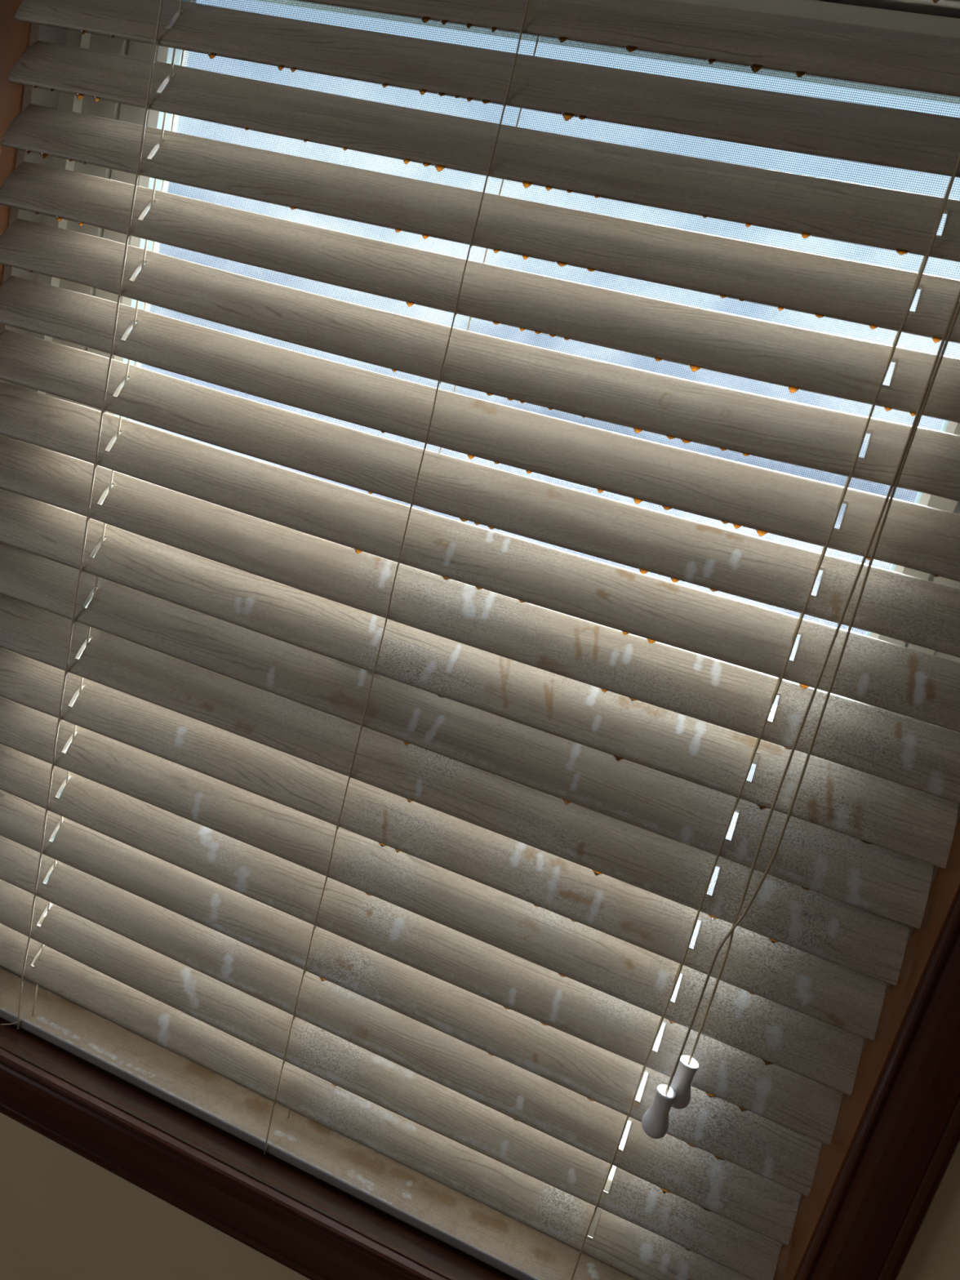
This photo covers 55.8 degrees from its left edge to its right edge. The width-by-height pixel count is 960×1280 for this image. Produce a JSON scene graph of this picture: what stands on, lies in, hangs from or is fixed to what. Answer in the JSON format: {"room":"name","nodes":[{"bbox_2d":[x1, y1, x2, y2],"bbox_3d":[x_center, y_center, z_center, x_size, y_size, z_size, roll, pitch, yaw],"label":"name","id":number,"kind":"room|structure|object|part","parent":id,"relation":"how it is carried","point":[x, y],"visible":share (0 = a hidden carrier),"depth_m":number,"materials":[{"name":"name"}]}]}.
{"room":"room with window","nodes":[
{"label":"room with window","id":0,"kind":"room"},
{"bbox_2d":[0,1112,959,1279],"bbox_3d":[0.204,0.154,0.680,4.000,2.600,0.170,18,14,14],"label":"wall","id":1,"kind":"structure","parent":0,"point":[64,1215],"depth_m":0.83,"materials":[{"name":"beige paint"}]},
{"bbox_2d":[0,1048,448,1279],"bbox_3d":[-0.208,0.481,0.771,0.942,0.052,0.015,18,14,14],"label":"trim","id":2,"kind":"structure","parent":1,"relation":"attached to","point":[276,1225],"depth_m":0.78,"materials":[{"name":"brown wood"}]},
{"bbox_2d":[0,0,959,1279],"bbox_3d":[-0.048,-0.047,0.727,0.872,1.073,0.170,18,14,14],"label":"window","id":3,"kind":"structure","parent":1,"relation":"in","point":[942,18],"depth_m":0.73,"materials":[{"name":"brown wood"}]},
{"bbox_3d":[-0.099,0.178,0.788,0.658,0.377,0.003,18,14,14],"label":"glass pane","id":4,"kind":"part","parent":3,"relation":"part of","materials":[{"name":"clear glass"}]},
{"bbox_3d":[-0.399,-0.168,0.847,0.058,1.037,0.105,18,14,14],"label":"frame","id":5,"kind":"part","parent":3,"relation":"part of","materials":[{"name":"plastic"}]},
{"bbox_3d":[-0.034,-0.039,0.790,0.720,0.975,0.012,18,14,14],"label":"screen frame","id":6,"kind":"part","parent":3,"relation":"part of","materials":[{"name":"plastic"}]},
{"bbox_3d":[-0.160,0.425,0.884,0.789,0.020,0.085,18,14,14],"label":"frame","id":7,"kind":"part","parent":3,"relation":"part of","materials":[{"name":"wood"}]},
{"bbox_3d":[-0.156,0.390,0.832,0.657,0.072,0.026,18,14,14],"label":"sash rail","id":8,"kind":"part","parent":3,"relation":"part of","materials":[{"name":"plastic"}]},
{"bbox_3d":[-0.052,-0.013,0.729,0.657,0.035,0.026,18,14,14],"label":"sash rail","id":9,"kind":"part","parent":3,"relation":"part of","materials":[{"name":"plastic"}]},
{"bbox_3d":[-0.043,-0.017,0.758,0.657,0.035,0.026,18,14,14],"label":"sash rail","id":10,"kind":"part","parent":3,"relation":"part of","materials":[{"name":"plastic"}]},
{"bbox_2d":[0,0,959,1279],"bbox_3d":[-0.057,-0.036,0.671,0.808,1.034,0.083,18,14,14],"label":"window blind","id":11,"kind":"object","parent":3,"relation":"attached to","point":[404,828],"visible":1,"depth_m":0.66,"materials":[{"name":"brown wood"}]},
{"bbox_3d":[-0.311,-0.100,0.752,0.005,0.989,0.040,18,14,14],"label":"ladder cord","id":12,"kind":"part","parent":11,"relation":"part of","materials":[{"name":"white fabric"}]},
{"bbox_3d":[-0.307,-0.102,0.745,0.002,0.978,0.002,11,14,-15],"label":"lift cord","id":13,"kind":"part","parent":11,"relation":"part of","materials":[{"name":"white fabric"}]},
{"bbox_3d":[-0.177,0.441,0.812,0.803,0.012,0.046,18,14,14],"label":"rail","id":14,"kind":"part","parent":11,"relation":"part of","materials":[{"name":"brown wood"}]},
{"bbox_3d":[-0.063,-0.019,0.686,0.003,0.989,0.040,19,15,17],"label":"ladder cord","id":15,"kind":"part","parent":11,"relation":"part of","materials":[{"name":"white fabric"}]},
{"bbox_3d":[0.191,0.059,0.613,0.002,0.978,0.002,11,14,-15],"label":"lift cord","id":16,"kind":"part","parent":11,"relation":"part of","materials":[{"name":"white fabric"}]},
{"bbox_3d":[0.191,0.064,0.619,0.005,0.989,0.040,18,14,14],"label":"ladder cord","id":17,"kind":"part","parent":11,"relation":"part of","materials":[{"name":"white fabric"}]},
{"bbox_3d":[0.234,-0.034,0.554,0.013,0.753,0.027,23,16,32],"label":"pull cord","id":18,"kind":"part","parent":11,"relation":"part of","materials":[{"name":"white fabric"}]},
{"bbox_3d":[0.236,-0.045,0.559,0.006,0.733,0.015,21,15,23],"label":"pull cord","id":19,"kind":"part","parent":11,"relation":"part of","materials":[{"name":"white fabric"}]},
{"bbox_3d":[0.071,-0.462,0.644,0.657,0.014,0.026,18,14,14],"label":"sash rail","id":20,"kind":"part","parent":3,"relation":"part of","materials":[{"name":"wood"}]},
{"bbox_3d":[0.317,0.066,0.653,0.058,1.037,0.114,18,14,14],"label":"frame","id":21,"kind":"part","parent":3,"relation":"part of","materials":[{"name":"wood"}]},
{"bbox_3d":[0.076,-0.503,0.637,0.820,0.077,0.105,18,14,14],"label":"frame","id":22,"kind":"part","parent":3,"relation":"part of","materials":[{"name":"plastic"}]},
{"bbox_2d":[254,0,959,104],"bbox_3d":[0.120,-0.559,0.738,0.910,0.108,0.120,18,14,14],"label":"trim","id":23,"kind":"structure","parent":1,"relation":"attached to","point":[282,2],"depth_m":0.79,"materials":[{"name":"paint"}]},
{"bbox_2d":[795,889,959,1279],"bbox_3d":[0.334,0.102,0.531,0.052,1.143,0.015,18,14,14],"label":"trim","id":24,"kind":"structure","parent":1,"relation":"attached to","point":[907,1138],"depth_m":0.58,"materials":[{"name":"brown wood"}]},
{"label":"outside","id":25,"kind":"structure","parent":0,"visible":0},
{"bbox_2d":[133,366,892,1146],"bbox_3d":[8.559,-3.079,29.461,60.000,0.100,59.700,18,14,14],"label":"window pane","id":26,"kind":"structure","parent":25,"point":[150,368],"depth_m":35.74,"materials":[{"name":"clear glass"}]}
]}

